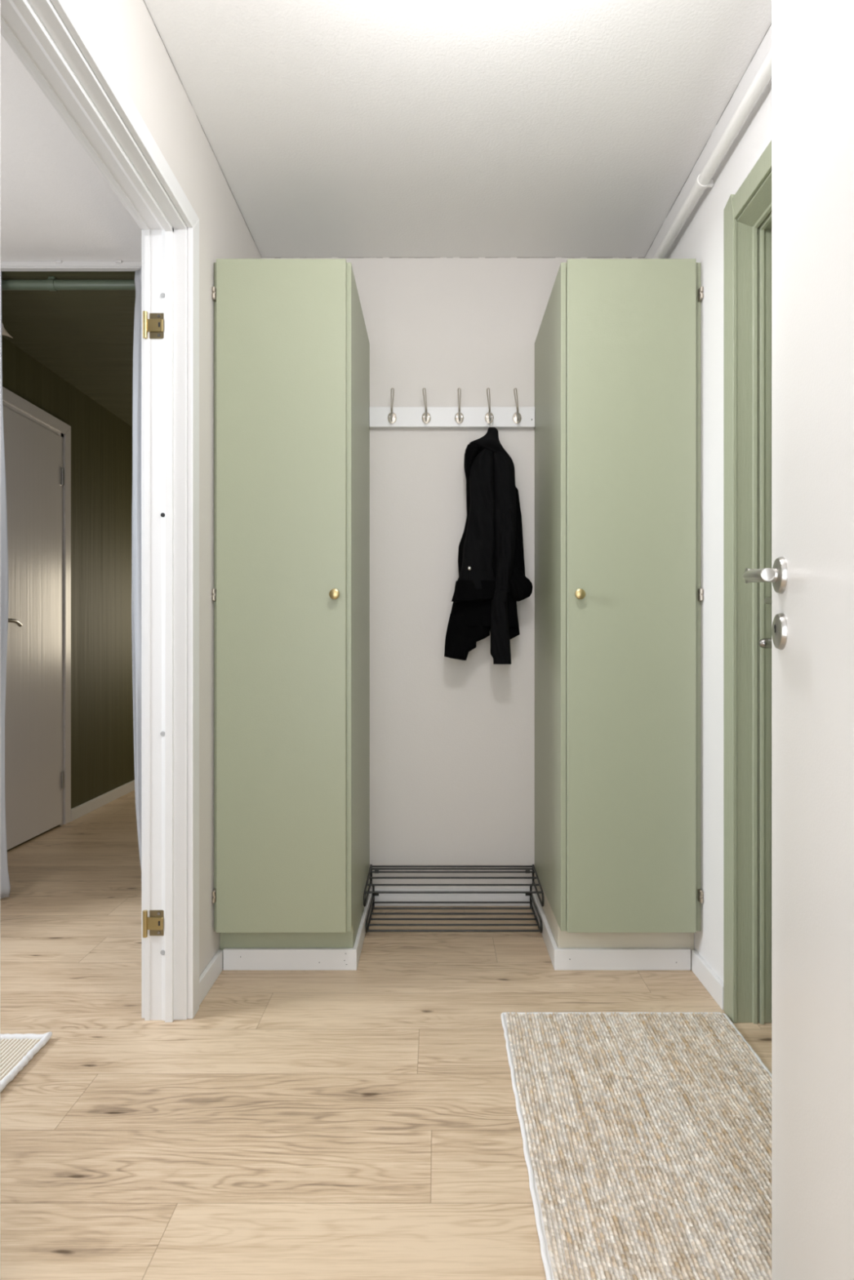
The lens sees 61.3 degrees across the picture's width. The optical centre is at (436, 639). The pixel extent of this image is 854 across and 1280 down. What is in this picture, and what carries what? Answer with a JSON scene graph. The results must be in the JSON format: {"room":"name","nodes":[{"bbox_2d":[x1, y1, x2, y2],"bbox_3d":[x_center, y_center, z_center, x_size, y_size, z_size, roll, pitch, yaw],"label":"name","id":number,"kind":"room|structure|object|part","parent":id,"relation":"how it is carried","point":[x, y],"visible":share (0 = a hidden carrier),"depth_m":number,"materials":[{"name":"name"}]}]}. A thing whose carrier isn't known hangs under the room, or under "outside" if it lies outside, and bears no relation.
{"room":"entrance hallway","nodes":[
{"label":"entrance hallway","id":0,"kind":"room"},
{"bbox_2d":[1,336,134,851],"bbox_3d":[-2.060,-0.217,4.223,0.100,2.415,2.955,0,0,0],"label":"wall","id":1,"kind":"structure","parent":0,"point":[102,736],"depth_m":4.25,"materials":[{"name":"paint"}]},
{"bbox_2d":[2,386,71,849],"bbox_3d":[-1.974,-0.087,3.487,0.072,2.155,0.875,0,0,0],"label":"door","id":2,"kind":"structure","parent":1,"relation":"in","point":[37,443],"depth_m":3.58,"materials":[{"name":"white paint"}]},
{"bbox_3d":[-1.950,-0.080,3.291,0.024,0.036,0.184,0,0,-2],"label":"lever","id":3,"kind":"part","parent":2,"relation":"part of","materials":[{"name":"silver metal"}]},
{"bbox_3d":[-2.002,-1.135,3.487,0.016,0.060,0.874,0,0,0],"label":"casing","id":4,"kind":"part","parent":2,"relation":"part of","materials":[{"name":"white paint"}]},
{"bbox_3d":[-2.002,-0.087,3.895,0.016,2.154,0.060,0,0,0],"label":"casing","id":5,"kind":"part","parent":2,"relation":"part of","materials":[{"name":"white paint"}]},
{"bbox_2d":[71,779,134,821],"bbox_3d":[-2.001,0.959,4.812,0.018,0.062,1.775,0,0,0],"label":"baseboard","id":6,"kind":"structure","parent":1,"relation":"attached to","point":[77,811],"depth_m":4.28,"materials":[{"name":"white paint"}]},
{"bbox_2d":[75,0,261,976],"bbox_3d":[-0.708,-0.220,1.075,0.105,2.420,3.350,0,0,0],"label":"wall","id":7,"kind":"structure","parent":0,"point":[126,30],"depth_m":2.02,"materials":[{"name":"white paint"}]},
{"bbox_2d":[0,0,199,1022],"bbox_3d":[-0.705,-0.072,1.468,0.136,2.125,0.955,0,0,0],"label":"door frame","id":8,"kind":"structure","parent":7,"relation":"in","point":[53,40],"depth_m":1.87,"materials":[{"name":"white paint"}]},
{"bbox_3d":[-0.767,-1.104,1.468,0.012,0.062,0.954,0,0,0],"label":"casing","id":9,"kind":"part","parent":8,"relation":"part of","materials":[{"name":"white paint"}]},
{"bbox_3d":[-0.644,-1.103,1.466,0.014,0.052,0.930,0,0,0],"label":"casing","id":10,"kind":"part","parent":8,"relation":"part of","materials":[{"name":"white paint"}]},
{"bbox_3d":[-0.767,-0.072,1.914,0.012,2.124,0.062,0,0,0],"label":"casing","id":11,"kind":"part","parent":8,"relation":"part of","materials":[{"name":"white paint"}]},
{"bbox_3d":[-0.728,0.736,1.873,0.039,0.067,0.004,0,0,0],"label":"hinge plate","id":12,"kind":"part","parent":8,"relation":"part of","materials":[{"name":"gold metal"}]},
{"bbox_3d":[-0.728,-0.817,1.873,0.039,0.067,0.004,0,0,0],"label":"hinge plate","id":13,"kind":"part","parent":8,"relation":"part of","materials":[{"name":"gold metal"}]},
{"bbox_3d":[-0.644,-0.069,1.906,0.014,2.118,0.052,0,0,0],"label":"casing","id":14,"kind":"part","parent":8,"relation":"part of","materials":[{"name":"white paint"}]},
{"bbox_2d":[143,0,258,250],"bbox_3d":[-0.654,-1.428,1.613,0.001,0.002,2.154,0,0,0],"label":"trim","id":15,"kind":"structure","parent":7,"relation":"attached to","point":[144,1],"depth_m":1.90,"materials":[{"name":"grey"}]},
{"bbox_2d":[199,950,222,1005],"bbox_3d":[-0.648,0.959,2.043,0.013,0.062,0.227,0,0,0],"label":"baseboard","id":16,"kind":"structure","parent":7,"relation":"attached to","point":[213,970],"depth_m":2.04,"materials":[{"name":"white paint"}]},
{"bbox_2d":[0,790,771,1279],"bbox_3d":[-0.425,0.990,2.587,3.450,0.001,7.171,0,0,0],"label":"floor","id":17,"kind":"structure","parent":0,"point":[362,1123],"depth_m":1.58,"materials":[{"name":"brown wood"}]},
{"bbox_2d":[0,1031,52,1093],"bbox_3d":[-1.255,0.980,1.343,0.628,0.020,0.900,0,0,0],"label":"rug","id":18,"kind":"object","parent":17,"relation":"on","point":[16,1050],"visible":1,"depth_m":1.72,"materials":[{"name":"beige fabric"}]},
{"bbox_2d":[212,258,372,970],"bbox_3d":[-0.447,-0.059,2.376,0.414,2.098,0.626,0,0,0],"label":"wardrobe","id":19,"kind":"object","parent":17,"relation":"on","point":[291,592],"visible":1,"depth_m":2.09,"materials":[{"name":"green paint"}]},
{"bbox_3d":[-0.647,-0.127,2.401,0.015,1.963,0.576,0,0,0],"label":"panel","id":20,"kind":"part","parent":19,"relation":"part of","materials":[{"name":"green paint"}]},
{"bbox_3d":[-0.441,0.959,2.417,0.400,0.062,0.519,0,0,0],"label":"skirting","id":21,"kind":"part","parent":19,"relation":"part of","materials":[{"name":"white paint"}]},
{"bbox_3d":[-0.295,-0.132,2.078,0.030,0.030,0.029,0,0,0],"label":"knob","id":22,"kind":"part","parent":19,"relation":"part of","materials":[{"name":"gold metal"}]},
{"bbox_3d":[-0.259,-0.127,2.401,0.015,1.963,0.576,0,0,0],"label":"panel","id":23,"kind":"part","parent":19,"relation":"part of","materials":[{"name":"green paint"}]},
{"bbox_2d":[363,864,543,933],"bbox_3d":[0.056,0.909,2.526,0.606,0.161,0.275,0,0,0],"label":"shoe rack","id":24,"kind":"object","parent":17,"relation":"on","point":[376,868],"visible":1,"depth_m":2.55,"materials":[{"name":"black metal"}]},
{"bbox_3d":[-0.239,0.910,2.659,0.016,0.160,0.008,0,0,0],"label":"post","id":25,"kind":"part","parent":24,"relation":"part of","materials":[{"name":"black metal"}]},
{"bbox_2d":[364,865,542,893],"bbox_3d":[0.056,0.843,2.540,0.598,0.021,0.237,0,0,0],"label":"shelf","id":26,"kind":"object","parent":24,"relation":"attached to","point":[376,868],"depth_m":2.55,"materials":[{"name":"black metal"}]},
{"bbox_2d":[367,902,540,932],"bbox_3d":[0.056,0.969,2.527,0.581,0.008,0.262,0,0,0],"label":"shelf","id":27,"kind":"object","parent":24,"relation":"attached to","point":[373,903],"depth_m":2.50,"materials":[{"name":"black metal"}]},
{"bbox_3d":[0.351,0.910,2.659,0.016,0.160,0.008,0,0,0],"label":"post","id":28,"kind":"part","parent":24,"relation":"part of","materials":[{"name":"black metal"}]},
{"bbox_2d":[532,258,702,970],"bbox_3d":[0.563,-0.059,2.376,0.423,2.098,0.626,0,0,0],"label":"wardrobe","id":29,"kind":"object","parent":17,"relation":"on","point":[619,593],"visible":0.98,"depth_m":2.09,"materials":[{"name":"green paint"}]},
{"bbox_3d":[0.371,-0.127,2.401,0.015,1.963,0.576,0,0,0],"label":"panel","id":30,"kind":"part","parent":29,"relation":"part of","materials":[{"name":"green paint"}]},
{"bbox_3d":[0.569,-1.100,2.401,0.380,0.016,0.575,0,0,0],"label":"panel","id":31,"kind":"part","parent":29,"relation":"part of","materials":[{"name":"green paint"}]},
{"bbox_3d":[0.569,0.847,2.401,0.380,0.016,0.575,0,0,0],"label":"panel","id":32,"kind":"part","parent":29,"relation":"part of","materials":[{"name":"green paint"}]},
{"bbox_3d":[0.569,-0.127,2.686,0.380,1.931,0.007,0,0,0],"label":"panel","id":33,"kind":"part","parent":29,"relation":"part of","materials":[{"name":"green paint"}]},
{"bbox_3d":[0.412,-0.132,2.078,0.030,0.030,0.029,0,0,0],"label":"knob","id":34,"kind":"part","parent":29,"relation":"part of","materials":[{"name":"gold metal"}]},
{"bbox_3d":[0.556,0.959,2.417,0.410,0.062,0.519,0,0,0],"label":"skirting","id":35,"kind":"part","parent":29,"relation":"part of","materials":[{"name":"white paint"}]},
{"bbox_3d":[0.767,-0.127,2.401,0.015,1.963,0.576,0,0,0],"label":"panel","id":36,"kind":"part","parent":29,"relation":"part of","materials":[{"name":"green paint"}]},
{"bbox_2d":[500,1012,771,1279],"bbox_3d":[0.463,0.982,1.349,0.593,0.015,1.098,0,0,0],"label":"jute rug","id":37,"kind":"object","parent":17,"relation":"on","point":[646,1136],"visible":0.84,"depth_m":1.40,"materials":[{"name":"beige fabric"}]},
{"bbox_2d":[0,0,771,426],"bbox_3d":[-0.657,-1.468,2.550,2.905,0.125,6.300,0,0,0],"label":"ceiling","id":38,"kind":"structure","parent":0,"point":[334,128],"depth_m":2.04,"materials":[{"name":"white paint"}]},
{"bbox_2d":[1,322,13,337],"bbox_3d":[-1.943,-1.322,3.090,0.183,0.068,0.171,0,0,-19],"label":"ceiling lamp","id":39,"kind":"object","parent":38,"relation":"hanging from","point":[4,332],"visible":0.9,"depth_m":3.09,"materials":[{"name":"beige fabric"}]},
{"bbox_2d":[1,276,135,290],"bbox_3d":[-1.386,-1.379,2.790,1.246,0.050,0.043,0,0,0],"label":"pipe","id":40,"kind":"object","parent":38,"relation":"attached to","point":[51,283],"visible":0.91,"depth_m":2.77,"materials":[{"name":"metal"}]},
{"bbox_2d":[0,259,141,271],"bbox_3d":[-1.385,-1.416,2.725,1.248,0.026,0.034,0,0,0],"label":"rail","id":41,"kind":"object","parent":38,"relation":"attached to","point":[57,265],"visible":0.72,"depth_m":2.72,"materials":[{"name":"white paint"}]},
{"bbox_2d":[0,271,10,898],"bbox_3d":[-1.804,-0.211,2.728,0.354,2.382,0.077,0,0,0],"label":"curtain","id":42,"kind":"object","parent":41,"relation":"hanging from","point":[5,887],"visible":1,"depth_m":2.75,"materials":[{"name":"white fabric"}]},
{"bbox_2d":[131,266,141,868],"bbox_3d":[-0.972,-0.223,2.728,0.399,2.358,0.078,0,0,0],"label":"curtain","id":43,"kind":"object","parent":41,"relation":"hanging from","point":[136,379],"visible":0.11,"depth_m":2.71,"materials":[{"name":"white fabric"}]},
{"bbox_2d":[261,257,644,889],"bbox_3d":[0.060,-0.220,2.740,1.430,2.420,0.100,0,0,0],"label":"wall","id":44,"kind":"structure","parent":0,"point":[452,740],"depth_m":2.69,"materials":[{"name":"white paint"}]},
{"bbox_2d":[368,387,534,428],"bbox_3d":[0.056,-0.850,2.646,0.613,0.124,0.087,0,0,0],"label":"coat rack","id":45,"kind":"object","parent":44,"relation":"attached to","point":[380,417],"visible":1,"depth_m":2.66,"materials":[{"name":"white paint"}]},
{"bbox_2d":[374,888,529,906],"bbox_3d":[0.056,0.959,2.683,0.591,0.062,0.013,0,0,0],"label":"baseboard","id":46,"kind":"structure","parent":44,"relation":"attached to","point":[381,897],"depth_m":2.68,"materials":[{"name":"white paint"}]},
{"bbox_2d":[261,257,644,257],"bbox_3d":[0.060,-1.428,2.689,1.430,0.002,0.001,0,0,0],"label":"trim","id":47,"kind":"structure","parent":44,"relation":"attached to","point":[261,257],"depth_m":2.69,"materials":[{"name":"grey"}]},
{"bbox_2d":[644,24,771,982],"bbox_3d":[0.845,-0.220,1.505,0.140,2.420,2.570,0,0,0],"label":"wall","id":48,"kind":"structure","parent":0,"point":[700,237],"depth_m":2.02,"materials":[{"name":"white paint"}]},
{"bbox_2d":[691,950,723,1009],"bbox_3d":[0.768,0.959,2.041,0.013,0.062,0.232,0,0,0],"label":"baseboard","id":49,"kind":"structure","parent":48,"relation":"attached to","point":[702,971],"depth_m":2.03,"materials":[{"name":"white paint"}]},
{"bbox_2d":[644,23,771,256],"bbox_3d":[0.774,-1.427,1.595,0.001,0.003,2.190,0,0,0],"label":"trim","id":50,"kind":"structure","parent":48,"relation":"attached to","point":[771,24],"depth_m":2.05,"materials":[{"name":"grey"}]},
{"bbox_2d":[652,48,771,258],"bbox_3d":[0.750,-1.287,1.494,0.048,0.039,2.389,0,0,0],"label":"pipe","id":51,"kind":"object","parent":48,"relation":"attached to","point":[704,180],"visible":0.76,"depth_m":1.89,"materials":[{"name":"white metal"}]},
{"bbox_2d":[723,140,771,1024],"bbox_3d":[0.832,-0.085,1.453,0.136,2.151,0.936,0,0,0],"label":"door frame","id":52,"kind":"structure","parent":48,"relation":"in","point":[747,213],"depth_m":1.86,"materials":[{"name":"green paint"}]},
{"bbox_3d":[0.769,-0.085,1.890,0.010,2.151,0.062,0,0,0],"label":"casing","id":53,"kind":"part","parent":52,"relation":"part of","materials":[{"name":"green paint"}]},
{"bbox_3d":[0.770,-1.117,1.456,0.008,0.060,0.823,0,0,0],"label":"casing","id":54,"kind":"part","parent":52,"relation":"part of","materials":[{"name":"green paint"}]},
{"bbox_3d":[0.830,0.008,1.785,0.064,0.044,0.044,0,0,0],"label":"lock knob","id":55,"kind":"part","parent":52,"relation":"part of","materials":[{"name":"silver metal"}]},
{"bbox_3d":[0.826,-0.097,1.740,0.018,0.017,0.121,0,0,0],"label":"lever","id":56,"kind":"part","parent":52,"relation":"part of","materials":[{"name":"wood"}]},
{"bbox_3d":[0.191,-0.730,2.618,0.112,0.162,0.028,0,0,0],"label":"clothes hanger","id":57,"kind":"object","parent":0,"visible":0},
{"bbox_2d":[444,426,532,664],"bbox_3d":[0.184,-0.336,2.579,0.315,0.843,0.132,0,0,0],"label":"coat","id":58,"kind":"object","parent":57,"relation":"hanging from","point":[490,584],"visible":1,"depth_m":2.54,"materials":[{"name":"black fabric"}]},
{"bbox_3d":[0.241,-0.421,2.561,0.082,0.503,0.056,0,0,0],"label":"panel","id":59,"kind":"part","parent":58,"relation":"part of","materials":[{"name":"black fabric"}]},
{"bbox_3d":[0.290,-0.385,2.587,0.054,0.323,0.050,0,0,0],"label":"panel","id":60,"kind":"part","parent":58,"relation":"part of","materials":[{"name":"black fabric"}]},
{"bbox_3d":[0.560,-0.220,0.150,0.430,2.420,0.140,0,0,0],"label":"wall","id":61,"kind":"structure","parent":0,"visible":0},
{"bbox_2d":[742,0,853,1279],"bbox_3d":[0.404,-0.194,0.648,0.092,2.352,0.800,0,0,11],"label":"door","id":62,"kind":"structure","parent":61,"relation":"in","point":[811,575],"depth_m":0.87,"materials":[{"name":"white paint"}]},
{"bbox_3d":[0.423,-0.085,0.954,0.017,0.024,0.113,0,0,11],"label":"lever","id":63,"kind":"part","parent":62,"relation":"part of","materials":[{"name":"silver metal"}]},
{"bbox_3d":[0.469,-0.089,0.990,0.009,0.051,0.051,0,0,10],"label":"handle","id":64,"kind":"part","parent":62,"relation":"part of","materials":[{"name":"silver metal"}]}
]}

